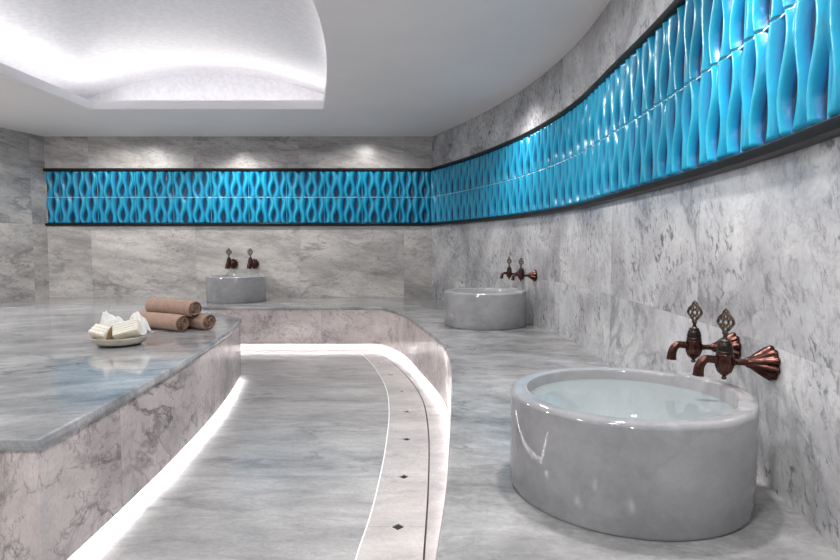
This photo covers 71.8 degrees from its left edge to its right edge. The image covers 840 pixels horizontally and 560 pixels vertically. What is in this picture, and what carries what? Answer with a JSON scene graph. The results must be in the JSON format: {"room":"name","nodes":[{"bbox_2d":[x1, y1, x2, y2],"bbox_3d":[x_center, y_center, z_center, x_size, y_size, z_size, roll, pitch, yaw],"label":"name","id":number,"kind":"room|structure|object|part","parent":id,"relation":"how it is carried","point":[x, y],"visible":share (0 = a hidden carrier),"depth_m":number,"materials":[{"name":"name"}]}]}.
{"room":"spa","nodes":[
{"label":"spa","id":0,"kind":"room"},
{"bbox_2d":[0,127,49,302],"bbox_3d":[-4.976,-0.244,2.262,0.424,2.334,9.338,0,3,4],"label":"wall","id":1,"kind":"structure","parent":0,"point":[24,268],"depth_m":6.57,"materials":[{"name":"grey stone"}]},
{"bbox_2d":[44,137,431,297],"bbox_3d":[-2.145,-0.523,6.895,4.570,2.334,0.001,0,3,0],"label":"wall","id":2,"kind":"structure","parent":0,"point":[84,261],"depth_m":6.90,"materials":[{"name":"grey stone"}]},
{"bbox_2d":[225,248,237,268],"bbox_3d":[-2.225,-0.249,6.780,0.119,0.250,0.258,0,3,0],"label":"tap","id":3,"kind":"object","parent":2,"relation":"attached to","point":[231,263],"visible":1,"depth_m":6.75,"materials":[{"name":"brown metal"}]},
{"bbox_2d":[43,168,430,171],"bbox_3d":[-2.145,-1.298,6.830,4.570,0.038,0.036,0,3,0],"label":"trim","id":4,"kind":"structure","parent":2,"relation":"attached to","point":[44,169],"depth_m":6.82,"materials":[{"name":"black metal"}]},
{"bbox_2d":[45,223,429,225],"bbox_3d":[-2.145,-0.657,6.869,4.570,0.037,0.036,0,3,0],"label":"trim","id":5,"kind":"structure","parent":2,"relation":"attached to","point":[46,224],"depth_m":6.86,"materials":[{"name":"black metal"}]},
{"bbox_2d":[45,171,430,222],"bbox_3d":[-2.141,-0.978,6.851,4.538,0.608,0.029,0,3,0],"label":"frieze","id":6,"kind":"object","parent":2,"relation":"attached to","point":[124,196],"visible":1,"depth_m":6.85},
{"bbox_2d":[247,248,258,268],"bbox_3d":[-1.975,-0.249,6.780,0.119,0.250,0.258,0,3,0],"label":"tap","id":7,"kind":"object","parent":2,"relation":"attached to","point":[252,263],"visible":1,"depth_m":6.75,"materials":[{"name":"brown metal"}]},
{"bbox_2d":[68,347,449,559],"bbox_3d":[-2.200,0.953,2.308,6.200,0.060,9.307,0,3,0],"label":"floor","id":8,"kind":"structure","parent":0,"point":[288,466],"depth_m":2.70,"materials":[{"name":"stone"}]},
{"bbox_2d":[0,305,241,559],"bbox_3d":[-2.861,0.598,3.640,3.480,0.488,3.847,0,3,0],"label":"platform","id":9,"kind":"object","parent":8,"relation":"on","point":[85,426],"visible":0.99,"depth_m":2.37,"materials":[{"name":"grey stone"}]},
{"bbox_2d":[91,334,146,347],"bbox_3d":[-1.722,0.345,3.327,0.286,0.052,0.286,0,3,0],"label":"soap dish","id":10,"kind":"object","parent":9,"relation":"on","point":[108,343],"visible":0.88,"depth_m":3.22,"materials":[{"name":"white ceramic"}]},
{"bbox_2d":[88,324,109,339],"bbox_3d":[-1.800,0.292,3.267,0.108,0.090,0.079,1,4,13],"label":"soap bar","id":11,"kind":"object","parent":10,"relation":"on","point":[98,331],"visible":0.98,"depth_m":3.25,"materials":[{"name":"white wax"}]},
{"bbox_2d":[108,326,111,338],"bbox_3d":[-1.736,0.289,3.285,0.024,0.085,0.081,0,3,8],"label":"bundle","id":12,"kind":"object","parent":10,"relation":"in","point":[110,329],"visible":0.56,"depth_m":3.25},
{"bbox_2d":[99,311,151,338],"bbox_3d":[-1.722,0.257,3.377,0.290,0.158,0.124,0,3,0],"label":"cloth","id":13,"kind":"object","parent":10,"relation":"in","point":[107,319],"visible":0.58,"depth_m":3.35,"materials":[{"name":"white fabric"}]},
{"bbox_2d":[112,318,139,338],"bbox_3d":[-1.656,0.276,3.272,0.152,0.118,0.090,-1,4,-11],"label":"soap bar","id":14,"kind":"object","parent":10,"relation":"on","point":[128,328],"visible":1,"depth_m":3.25,"materials":[{"name":"white wax"}]},
{"bbox_2d":[139,311,189,330],"bbox_3d":[-1.765,0.278,3.954,0.478,0.108,0.118,2,4,31],"label":"rolled towel","id":15,"kind":"object","parent":9,"relation":"on","point":[165,321],"visible":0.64,"depth_m":3.86,"materials":[{"name":"beige fabric"}]},
{"bbox_2d":[145,298,201,316],"bbox_3d":[-1.703,0.184,3.992,0.478,0.107,0.118,2,4,30],"label":"rolled towel","id":16,"kind":"object","parent":15,"relation":"on","point":[189,308],"visible":0.95,"depth_m":3.92,"materials":[{"name":"beige fabric"}]},
{"bbox_2d":[188,313,215,329],"bbox_3d":[-1.616,0.274,4.027,0.478,0.107,0.117,2,4,31],"label":"rolled towel","id":17,"kind":"object","parent":9,"relation":"on","point":[204,321],"visible":0.46,"depth_m":3.90,"materials":[{"name":"beige fabric"}]},
{"bbox_2d":[355,354,389,559],"bbox_3d":[-0.390,0.958,1.711,0.425,0.001,8.101,0,3,0],"label":"trim","id":18,"kind":"structure","parent":8,"relation":"on","point":[362,354],"depth_m":2.64,"materials":[{"name":"white tile"}]},
{"bbox_2d":[390,523,405,530],"bbox_3d":[-0.083,0.941,2.188,0.043,0.023,0.043,3,5,45],"label":"floor drain","id":19,"kind":"object","parent":8,"relation":"in","point":[397,526],"visible":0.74,"depth_m":2.19,"materials":[{"name":"black metal"}]},
{"bbox_2d":[392,524,402,529],"bbox_3d":[-0.083,0.943,2.188,0.042,0.017,0.042,3,5,45],"label":"inlay","id":20,"kind":"object","parent":19,"relation":"on","point":[396,526],"depth_m":2.20,"materials":[{"name":"black stone"}]},
{"bbox_2d":[397,474,410,478],"bbox_3d":[-0.073,0.912,2.661,0.043,0.023,0.043,3,5,45],"label":"floor drain","id":21,"kind":"object","parent":8,"relation":"in","point":[403,476],"visible":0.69,"depth_m":2.67,"materials":[{"name":"black metal"}]},
{"bbox_2d":[0,298,839,559],"bbox_3d":[-1.849,0.705,2.313,5.702,0.433,9.294,0,3,0],"label":"bench","id":22,"kind":"object","parent":8,"relation":"on","point":[474,373],"visible":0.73,"depth_m":2.26,"materials":[{"name":"grey stone"}]},
{"bbox_2d":[206,273,265,303],"bbox_3d":[-2.062,0.087,6.517,0.644,0.295,0.644,0,3,0],"label":"basin","id":23,"kind":"object","parent":22,"relation":"on","point":[232,288],"visible":1,"depth_m":6.25,"materials":[{"name":"grey stone"}]},
{"bbox_2d":[444,287,525,329],"bbox_3d":[0.512,0.211,4.581,0.644,0.280,0.644,0,3,0],"label":"basin","id":24,"kind":"object","parent":22,"relation":"on","point":[473,311],"visible":1,"depth_m":4.31,"materials":[{"name":"grey stone"}]},
{"bbox_2d":[463,291,508,292],"bbox_3d":[0.512,0.112,4.575,0.533,0.001,0.533,0,3,0],"label":"water","id":25,"kind":"object","parent":24,"relation":"in","point":[475,291],"visible":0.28,"depth_m":4.74,"materials":[{"name":"liquid"}]},
{"bbox_2d":[510,367,758,540],"bbox_3d":[0.536,0.406,1.511,0.594,0.262,0.594,0,3,0],"label":"basin","id":26,"kind":"object","parent":22,"relation":"on","point":[643,454],"visible":1,"depth_m":1.27,"materials":[{"name":"white stone"}]},
{"bbox_2d":[0,0,609,136],"bbox_3d":[-2.049,-1.408,2.176,6.102,0.001,9.314,0,3,0],"label":"ceiling","id":27,"kind":"structure","parent":0,"point":[396,68],"depth_m":4.39,"materials":[{"name":"white paint"}]},
{"bbox_2d":[0,0,326,99],"bbox_3d":[-2.100,-1.702,3.068,3.500,0.420,5.570,0,3,0],"label":"vault","id":28,"kind":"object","parent":27,"relation":"in","point":[87,49],"visible":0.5,"depth_m":4.80,"materials":[{"name":"paint"}]},
{"bbox_2d":[0,63,326,108],"bbox_3d":[-1.840,-1.502,3.080,3.459,0.080,5.630,0,3,0],"label":"trim","id":29,"kind":"structure","parent":27,"relation":"attached to","point":[6,70],"depth_m":5.44,"materials":[{"name":"white paint"}]},
{"bbox_2d":[432,0,839,553],"bbox_3d":[0.745,-0.244,2.266,0.670,2.334,9.330,0,3,-3],"label":"wall","id":30,"kind":"structure","parent":0,"point":[619,280],"depth_m":2.08,"materials":[{"name":"stone"}]},
{"bbox_2d":[500,257,523,278],"bbox_3d":[0.756,-0.098,4.792,0.194,0.187,0.090,0,3,-6],"label":"tap","id":31,"kind":"object","parent":30,"relation":"attached to","point":[508,273],"visible":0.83,"depth_m":4.78,"materials":[{"name":"brown metal"}]},
{"bbox_2d":[507,271,511,278],"bbox_3d":[0.737,-0.038,4.794,0.048,0.069,0.046,0,3,-6],"label":"tap","id":32,"kind":"object","parent":31,"relation":"on","point":[509,273],"depth_m":4.78,"materials":[{"name":"orange metal"}]},
{"bbox_2d":[511,258,536,280],"bbox_3d":[0.806,-0.082,4.526,0.194,0.187,0.090,0,3,-4],"label":"tap","id":33,"kind":"object","parent":30,"relation":"attached to","point":[532,275],"visible":1,"depth_m":4.51,"materials":[{"name":"brown metal"}]},
{"bbox_3d":[0.742,-0.024,4.524,0.063,0.056,0.028,0,3,-4],"label":"spout","id":34,"kind":"part","parent":33,"relation":"part of","materials":[{"name":"orange metal"}]},
{"bbox_2d":[518,273,523,280],"bbox_3d":[0.787,-0.022,4.528,0.048,0.069,0.046,0,3,-4],"label":"tap","id":35,"kind":"object","parent":33,"relation":"on","point":[520,275],"depth_m":4.51,"materials":[{"name":"orange metal"}]},
{"bbox_2d":[430,0,685,170],"bbox_3d":[0.729,-1.019,2.218,0.700,0.038,9.330,0,3,-3],"label":"trim","id":36,"kind":"structure","parent":30,"relation":"attached to","point":[671,10],"depth_m":3.10,"materials":[{"name":"black metal"}]},
{"bbox_2d":[430,114,839,225],"bbox_3d":[0.729,-0.379,2.256,0.700,0.037,9.330,0,3,-3],"label":"trim","id":37,"kind":"structure","parent":30,"relation":"attached to","point":[828,129],"depth_m":1.75,"materials":[{"name":"black metal"}]},
{"bbox_2d":[431,0,839,222],"bbox_3d":[0.731,-0.701,2.266,0.688,0.608,9.264,0,3,-3],"label":"frieze","id":38,"kind":"object","parent":30,"relation":"attached to","point":[720,79],"visible":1,"depth_m":2.11},
{"bbox_2d":[666,300,740,362],"bbox_3d":[0.834,0.153,1.721,0.194,0.187,0.090,0,3,5],"label":"tap","id":39,"kind":"object","parent":30,"relation":"attached to","point":[693,345],"visible":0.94,"depth_m":1.71,"materials":[{"name":"brown metal"}]},
{"bbox_3d":[0.769,0.210,1.730,0.063,0.056,0.028,0,3,5],"label":"spout","id":40,"kind":"part","parent":39,"relation":"part of","materials":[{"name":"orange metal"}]},
{"bbox_2d":[685,339,701,362],"bbox_3d":[0.814,0.212,1.726,0.048,0.069,0.046,0,3,5],"label":"tap","id":41,"kind":"object","parent":39,"relation":"on","point":[693,347],"depth_m":1.71,"materials":[{"name":"orange metal"}]},
{"bbox_3d":[0.814,0.097,1.719,0.008,0.076,0.054,-2,4,-29],"label":"handle","id":42,"kind":"part","parent":39,"relation":"part of","materials":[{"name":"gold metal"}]},
{"bbox_2d":[692,308,780,380],"bbox_3d":[0.810,0.166,1.501,0.194,0.187,0.090,0,3,8],"label":"tap","id":43,"kind":"object","parent":30,"relation":"attached to","point":[765,362],"visible":1,"depth_m":1.49,"materials":[{"name":"orange metal"}]},
{"bbox_3d":[0.745,0.223,1.513,0.063,0.056,0.028,0,3,8],"label":"spout","id":44,"kind":"part","parent":43,"relation":"part of","materials":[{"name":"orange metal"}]},
{"bbox_2d":[715,353,734,379],"bbox_3d":[0.791,0.225,1.507,0.048,0.069,0.046,0,3,8],"label":"tap","id":45,"kind":"object","parent":43,"relation":"on","point":[724,362],"depth_m":1.49,"materials":[{"name":"orange metal"}]},
{"bbox_3d":[0.791,0.110,1.500,0.008,0.076,0.054,-2,4,-27],"label":"handle","id":46,"kind":"part","parent":43,"relation":"part of","materials":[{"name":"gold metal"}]}
]}

